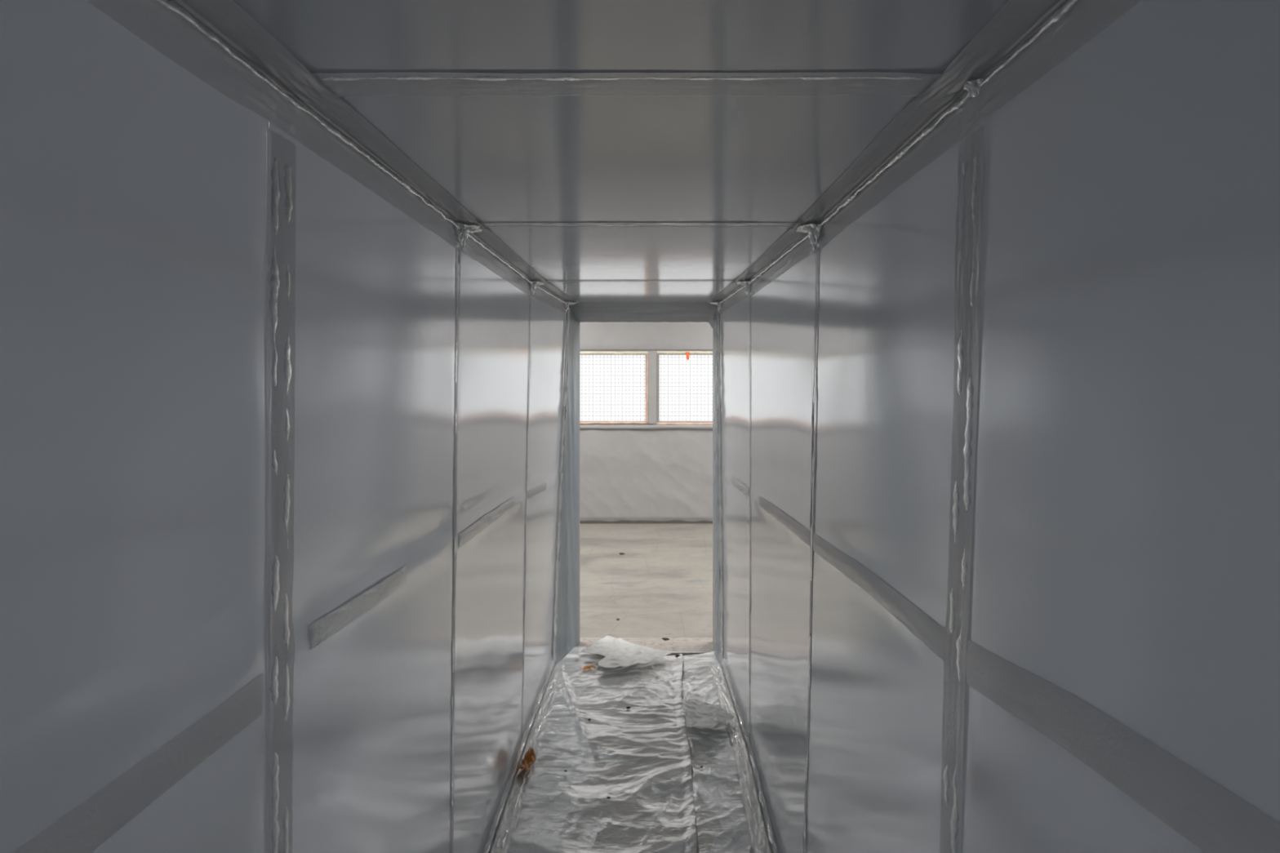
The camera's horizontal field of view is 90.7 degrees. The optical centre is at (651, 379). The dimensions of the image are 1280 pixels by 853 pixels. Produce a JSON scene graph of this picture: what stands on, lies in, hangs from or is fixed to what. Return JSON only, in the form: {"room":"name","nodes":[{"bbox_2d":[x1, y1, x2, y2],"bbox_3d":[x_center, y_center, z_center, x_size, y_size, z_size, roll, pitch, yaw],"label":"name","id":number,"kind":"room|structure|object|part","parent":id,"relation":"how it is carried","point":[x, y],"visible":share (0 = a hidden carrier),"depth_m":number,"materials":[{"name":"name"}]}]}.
{"room":"metal-lined corridor","nodes":[
{"label":"metal-lined corridor","id":0,"kind":"room"},
{"bbox_2d":[0,0,566,852],"bbox_3d":[-0.578,0.638,1.100,0.093,2.204,5.400,0,0,1],"label":"wall","id":1,"kind":"structure","parent":0,"point":[133,189],"depth_m":0.87,"materials":[{"name":"white plastic"}]},
{"bbox_3d":[-0.577,0.638,-0.315,0.028,2.204,2.570,0,0,0],"label":"wall panel","id":2,"kind":"part","parent":1,"relation":"part of","materials":[{"name":"white plastic"}]},
{"bbox_2d":[13,673,263,852],"bbox_3d":[-0.581,0.434,0.025,0.007,0.139,1.850,0,0,0],"label":"tape","id":3,"kind":"object","parent":1,"relation":"attached to","point":[86,828],"visible":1,"depth_m":0.73,"materials":[{"name":"grey plastic"}]},
{"bbox_2d":[265,126,296,852],"bbox_3d":[-0.583,0.635,0.998,0.008,2.039,0.078,0,0,-2],"label":"tape","id":4,"kind":"object","parent":1,"relation":"attached to","point":[281,152],"visible":1,"depth_m":1.00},
{"bbox_2d":[85,0,578,313],"bbox_3d":[-0.531,-0.424,1.148,0.122,0.076,5.297,0,0,1],"label":"ceiling trim","id":5,"kind":"structure","parent":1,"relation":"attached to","point":[218,42],"depth_m":1.01,"materials":[{"name":"grey metal"}]},
{"bbox_2d":[309,566,407,649],"bbox_3d":[-0.583,0.456,1.300,0.009,0.070,0.440,0,0,-1],"label":"tape","id":6,"kind":"object","parent":1,"relation":"attached to","point":[330,624],"visible":1,"depth_m":1.24,"materials":[{"name":"grey plastic"}]},
{"bbox_3d":[-0.586,0.638,1.430,0.026,2.204,0.920,0,0,0],"label":"wall panel","id":7,"kind":"part","parent":1,"relation":"part of","materials":[{"name":"white plastic"}]},
{"bbox_2d":[450,249,460,852],"bbox_3d":[-0.585,0.635,1.887,0.026,2.039,0.033,0,0,0],"label":"tape","id":8,"kind":"object","parent":1,"relation":"attached to","point":[459,251],"visible":1,"depth_m":1.89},
{"bbox_2d":[458,497,514,548],"bbox_3d":[-0.589,0.513,2.325,0.008,0.080,0.790,0,0,-1],"label":"tape","id":9,"kind":"object","parent":1,"relation":"attached to","point":[469,533],"visible":1,"depth_m":2.23,"materials":[{"name":"grey plastic"}]},
{"bbox_3d":[-0.588,0.638,2.430,0.044,2.204,1.080,0,0,0],"label":"wall panel","id":10,"kind":"part","parent":1,"relation":"part of","materials":[{"name":"white plastic"}]},
{"bbox_2d":[484,659,564,852],"bbox_3d":[-0.544,1.692,1.290,0.088,0.055,4.980,0,0,0],"label":"tape","id":11,"kind":"object","parent":1,"relation":"attached to","point":[506,818],"visible":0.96,"depth_m":2.68,"materials":[{"name":"grey plastic"}]},
{"bbox_2d":[515,746,535,774],"bbox_3d":[-0.549,1.655,2.780,0.072,0.094,0.153,0,0,0],"label":"scrap","id":12,"kind":"object","parent":11,"relation":"attached to","point":[529,759],"visible":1,"depth_m":2.80,"materials":[{"name":"brown paper"}]},
{"bbox_2d":[522,297,530,731],"bbox_3d":[-0.585,0.635,2.969,0.037,2.039,0.031,0,0,0],"label":"tape","id":13,"kind":"object","parent":1,"relation":"attached to","point":[530,297],"visible":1,"depth_m":2.97,"materials":[{"name":"silver metal"}]},
{"bbox_2d":[528,482,546,498],"bbox_3d":[-0.577,0.567,3.225,0.006,0.073,0.450,0,0,1],"label":"tape","id":14,"kind":"object","parent":1,"relation":"attached to","point":[540,488],"visible":1,"depth_m":3.19,"materials":[{"name":"grey plastic"}]},
{"bbox_3d":[-0.566,0.638,3.385,0.088,2.204,0.833,0,0,2],"label":"wall panel","id":15,"kind":"part","parent":1,"relation":"part of","materials":[{"name":"white plastic"}]},
{"bbox_2d":[233,0,1008,302],"bbox_3d":[-0.037,-0.463,1.100,1.098,0.006,5.400,0,0,0],"label":"ceiling","id":16,"kind":"structure","parent":0,"point":[575,158],"depth_m":1.10,"materials":[{"name":"white plastic"}]},
{"bbox_3d":[-0.037,-0.462,-0.315,1.098,0.006,2.570,0,0,0],"label":"panel","id":17,"kind":"part","parent":16,"relation":"part of","materials":[{"name":"white plastic"}]},
{"bbox_2d":[311,71,942,96],"bbox_3d":[-0.037,-0.461,0.990,0.997,0.005,0.078,0,0,0],"label":"tape","id":18,"kind":"object","parent":16,"relation":"attached to","point":[384,83],"visible":1,"depth_m":0.99,"materials":[{"name":"grey plastic"}]},
{"bbox_3d":[-0.037,-0.463,1.430,1.096,0.005,0.920,0,0,0],"label":"panel","id":19,"kind":"part","parent":16,"relation":"part of","materials":[{"name":"white plastic"}]},
{"bbox_2d":[479,222,797,227],"bbox_3d":[-0.037,-0.461,1.890,0.981,0.003,0.052,0,0,0],"label":"tape","id":20,"kind":"object","parent":16,"relation":"attached to","point":[484,224],"visible":0.99,"depth_m":1.89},
{"bbox_3d":[-0.037,-0.463,2.430,1.081,0.006,1.080,0,0,0],"label":"panel","id":21,"kind":"part","parent":16,"relation":"part of","materials":[{"name":"white plastic"}]},
{"bbox_3d":[-0.050,-0.463,3.385,1.035,0.006,0.830,0,0,0],"label":"panel","id":22,"kind":"part","parent":16,"relation":"part of","materials":[{"name":"white plastic"}]},
{"bbox_2d":[546,280,735,281],"bbox_3d":[-0.050,-0.461,2.970,0.936,0.005,0.038,0,0,0],"label":"tape","id":23,"kind":"object","parent":16,"relation":"attached to","point":[572,280],"visible":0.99,"depth_m":2.98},
{"bbox_2d":[552,302,724,663],"bbox_3d":[-0.031,0.588,3.990,1.476,2.304,0.380,0,0,0],"label":"door frame","id":24,"kind":"structure","parent":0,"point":[568,599],"depth_m":3.95,"materials":[{"name":"grey paint"}]},
{"bbox_2d":[552,308,570,662],"bbox_3d":[-0.535,0.633,3.800,0.099,2.114,0.060,0,0,0],"label":"tape","id":25,"kind":"object","parent":24,"relation":"attached to","point":[561,489],"visible":1,"depth_m":3.79,"materials":[{"name":"grey plastic"}]},
{"bbox_2d":[715,308,722,661],"bbox_3d":[0.408,0.633,3.800,0.040,2.114,0.062,0,0,0],"label":"tape","id":26,"kind":"object","parent":24,"relation":"attached to","point":[719,495],"visible":1,"depth_m":3.79,"materials":[{"name":"silver metal"}]},
{"bbox_2d":[579,349,712,425],"bbox_3d":[0.000,0.040,7.720,7.200,3.400,0.200,0,0,0],"label":"wall","id":27,"kind":"structure","parent":0,"point":[580,350],"depth_m":7.62,"materials":[{"name":"grey paint"}]},
{"bbox_2d":[579,354,646,422],"bbox_3d":[-0.663,0.107,7.661,1.213,0.825,0.078,0,0,0],"label":"window","id":28,"kind":"structure","parent":27,"relation":"in","point":[612,387],"depth_m":7.69,"materials":[{"name":"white glass"}]},
{"bbox_2d":[579,351,648,354],"bbox_3d":[-0.650,-0.315,7.615,1.240,0.039,0.002,0,0,0],"label":"tape","id":29,"kind":"object","parent":28,"relation":"attached to","point":[584,352],"visible":0.7,"depth_m":7.62,"materials":[{"name":"white plastic"}]},
{"bbox_2d":[579,421,648,424],"bbox_3d":[-0.650,0.530,7.615,1.240,0.039,0.002,0,0,0],"label":"tape","id":30,"kind":"object","parent":27,"relation":"attached to","point":[609,422],"visible":0.69,"depth_m":7.62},
{"bbox_2d":[579,428,712,521],"bbox_3d":[0.000,1.145,7.592,6.600,1.139,0.040,0,0,0],"label":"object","id":31,"kind":"structure","parent":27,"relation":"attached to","point":[626,474],"depth_m":7.59,"materials":[{"name":"white plastic"}]},
{"bbox_2d":[579,424,712,428],"bbox_3d":[0.000,0.573,7.565,6.600,0.053,0.012,0,0,0],"label":"tape","id":32,"kind":"object","parent":31,"relation":"attached to","point":[670,426],"visible":0.22,"depth_m":7.56,"materials":[{"name":"grey plastic"}]},
{"bbox_2d":[579,321,712,349],"bbox_3d":[0.000,-0.907,7.601,6.600,1.105,0.017,0,0,0],"label":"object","id":33,"kind":"structure","parent":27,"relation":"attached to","point":[593,335],"depth_m":7.60,"materials":[{"name":"white paint"}]},
{"bbox_2d":[579,520,712,524],"bbox_3d":[0.000,1.715,7.612,7.200,0.050,0.014,0,0,0],"label":"baseboard","id":34,"kind":"structure","parent":27,"relation":"attached to","point":[673,522],"depth_m":7.61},
{"bbox_2d":[645,352,648,422],"bbox_3d":[-0.045,0.107,7.615,0.043,0.845,0.002,0,0,0],"label":"tape","id":35,"kind":"object","parent":27,"relation":"attached to","point":[646,364],"visible":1,"depth_m":7.62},
{"bbox_2d":[648,351,657,423],"bbox_3d":[0.017,0.102,7.612,0.106,0.875,0.013,0,0,0],"label":"window post cover","id":36,"kind":"object","parent":27,"relation":"attached to","point":[652,355],"visible":1,"depth_m":7.61,"materials":[{"name":"grey paint"}]},
{"bbox_2d":[653,422,712,425],"bbox_3d":[0.665,0.540,7.615,1.270,0.039,0.002,0,0,0],"label":"window sill","id":37,"kind":"structure","parent":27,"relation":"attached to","point":[660,423],"depth_m":7.62,"materials":[{"name":"beige wood"}]},
{"bbox_2d":[656,351,712,354],"bbox_3d":[0.665,-0.319,7.615,1.270,0.041,0.002,0,0,0],"label":"tape","id":38,"kind":"object","parent":27,"relation":"attached to","point":[658,352],"visible":0.64,"depth_m":7.62,"materials":[{"name":"white plastic"}]},
{"bbox_2d":[657,353,712,422],"bbox_3d":[0.694,0.107,7.661,1.212,0.825,0.078,0,0,0],"label":"window","id":39,"kind":"structure","parent":27,"relation":"in","point":[685,387],"depth_m":7.69,"materials":[{"name":"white glass"}]},
{"bbox_2d":[685,351,689,359],"bbox_3d":[0.440,-0.280,7.604,0.048,0.095,0.010,0,0,0],"label":"tag","id":40,"kind":"object","parent":39,"relation":"hanging from","point":[687,353],"visible":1,"depth_m":7.60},
{"bbox_2d":[579,524,724,656],"bbox_3d":[0.000,1.790,2.210,7.200,0.100,11.220,0,0,0],"label":"floor","id":41,"kind":"structure","parent":0,"point":[661,586],"depth_m":5.45,"materials":[{"name":"concrete"}]},
{"bbox_2d":[507,646,697,852],"bbox_3d":[-0.209,1.714,1.431,0.812,0.041,5.269,0,0,0],"label":"film","id":42,"kind":"object","parent":41,"relation":"on","point":[637,757],"visible":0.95,"depth_m":2.80,"materials":[{"name":"plastic"}]},
{"bbox_2d":[580,665,595,670],"bbox_3d":[-0.375,1.704,3.740,0.086,0.011,0.039,0,0,-26],"label":"scrap","id":43,"kind":"object","parent":42,"relation":"on","point":[589,666],"visible":1,"depth_m":3.74,"materials":[{"name":"brown paper"}]},
{"bbox_2d":[578,635,675,667],"bbox_3d":[-0.178,1.680,3.858,0.523,0.034,0.434,0,0,31],"label":"flap","id":44,"kind":"object","parent":42,"relation":"on","point":[617,652],"visible":1,"depth_m":3.89,"materials":[{"name":"plastic"}]},
{"bbox_2d":[577,637,714,655],"bbox_3d":[-0.031,1.737,4.110,0.976,0.006,0.260,0,0,0],"label":"threshold","id":45,"kind":"object","parent":41,"relation":"on","point":[705,645],"visible":0.36,"depth_m":4.14,"materials":[{"name":"beige concrete"}]},
{"bbox_2d":[671,651,703,653],"bbox_3d":[0.203,1.730,3.998,0.265,0.006,0.027,0,0,0],"label":"metal strip","id":46,"kind":"object","parent":45,"relation":"on","point":[676,652],"visible":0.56,"depth_m":3.99,"materials":[{"name":"metal"}]},
{"bbox_2d":[681,651,753,852],"bbox_3d":[0.284,1.722,1.407,0.344,0.030,5.215,0,0,0],"label":"film","id":47,"kind":"object","parent":41,"relation":"on","point":[722,826],"visible":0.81,"depth_m":2.73,"materials":[{"name":"plastic"}]},
{"bbox_2d":[684,698,734,729],"bbox_3d":[0.292,1.670,3.164,0.248,0.036,0.345,0,0,0],"label":"flap","id":48,"kind":"object","parent":47,"relation":"on","point":[702,714],"visible":1,"depth_m":3.15,"materials":[{"name":"plastic"}]},
{"bbox_2d":[720,0,1279,852],"bbox_3d":[0.460,0.638,1.100,0.104,2.204,5.400,0,0,0],"label":"wall","id":49,"kind":"structure","parent":0,"point":[1126,539],"depth_m":0.77,"materials":[{"name":"white plastic"}]},
{"bbox_3d":[0.445,0.638,3.385,0.032,2.204,0.832,0,0,-2],"label":"wall panel","id":50,"kind":"part","parent":49,"relation":"part of","materials":[{"name":"white plastic"}]},
{"bbox_2d":[731,475,748,497],"bbox_3d":[0.451,0.548,3.250,0.008,0.062,0.500,0,0,-2],"label":"tape","id":51,"kind":"object","parent":49,"relation":"attached to","point":[744,490],"visible":1,"depth_m":3.20,"materials":[{"name":"grey plastic"}]},
{"bbox_2d":[710,658,777,852],"bbox_3d":[0.398,1.692,1.290,0.114,0.055,4.980,0,0,0],"label":"tape","id":52,"kind":"object","parent":49,"relation":"attached to","point":[760,829],"visible":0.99,"depth_m":2.74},
{"bbox_2d":[749,297,751,732],"bbox_3d":[0.463,0.635,2.967,0.006,2.039,0.033,0,0,0],"label":"tape","id":53,"kind":"object","parent":49,"relation":"attached to","point":[750,297],"visible":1,"depth_m":2.97,"materials":[{"name":"grey plastic"}]},
{"bbox_3d":[0.470,0.638,2.430,0.066,2.204,1.080,0,0,0],"label":"wall panel","id":54,"kind":"part","parent":49,"relation":"part of","materials":[{"name":"white plastic"}]},
{"bbox_2d":[759,496,809,546],"bbox_3d":[0.477,0.507,2.330,0.009,0.092,0.840,0,0,-1],"label":"tape","id":55,"kind":"object","parent":49,"relation":"attached to","point":[799,531],"visible":1,"depth_m":2.23,"materials":[{"name":"grey plastic"}]},
{"bbox_2d":[803,249,819,852],"bbox_3d":[0.476,0.635,1.886,0.048,2.039,0.034,0,0,0],"label":"tape","id":56,"kind":"object","parent":49,"relation":"attached to","point":[818,251],"visible":1,"depth_m":1.89,"materials":[{"name":"grey plastic"}]},
{"bbox_2d":[813,533,946,660],"bbox_3d":[0.479,0.455,1.435,0.009,0.103,0.870,0,0,0],"label":"tape","id":57,"kind":"object","parent":49,"relation":"attached to","point":[926,630],"visible":1,"depth_m":1.27,"materials":[{"name":"grey plastic"}]},
{"bbox_3d":[0.463,0.638,1.430,0.096,2.204,0.920,0,0,0],"label":"wall panel","id":58,"kind":"part","parent":49,"relation":"part of","materials":[{"name":"white plastic"}]},
{"bbox_2d":[707,0,1142,314],"bbox_3d":[0.451,-0.424,1.148,0.126,0.076,5.298,0,0,-1],"label":"ceiling trim","id":59,"kind":"structure","parent":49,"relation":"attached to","point":[1025,40],"depth_m":1.02,"materials":[{"name":"grey metal"}]},
{"bbox_2d":[939,124,983,852],"bbox_3d":[0.467,0.635,0.988,0.071,2.039,0.078,0,0,0],"label":"tape","id":60,"kind":"object","parent":49,"relation":"attached to","point":[970,162],"visible":1,"depth_m":0.99,"materials":[{"name":"grey plastic"}]},
{"bbox_3d":[0.461,0.638,-0.315,0.102,2.204,2.570,0,0,0],"label":"wall panel","id":61,"kind":"part","parent":49,"relation":"part of","materials":[{"name":"white plastic"}]},
{"bbox_2d":[965,640,1279,852],"bbox_3d":[0.475,0.354,0.025,0.008,0.206,1.850,0,0,0],"label":"tape","id":62,"kind":"object","parent":49,"relation":"attached to","point":[1203,812],"visible":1,"depth_m":0.62,"materials":[{"name":"grey plastic"}]}
]}

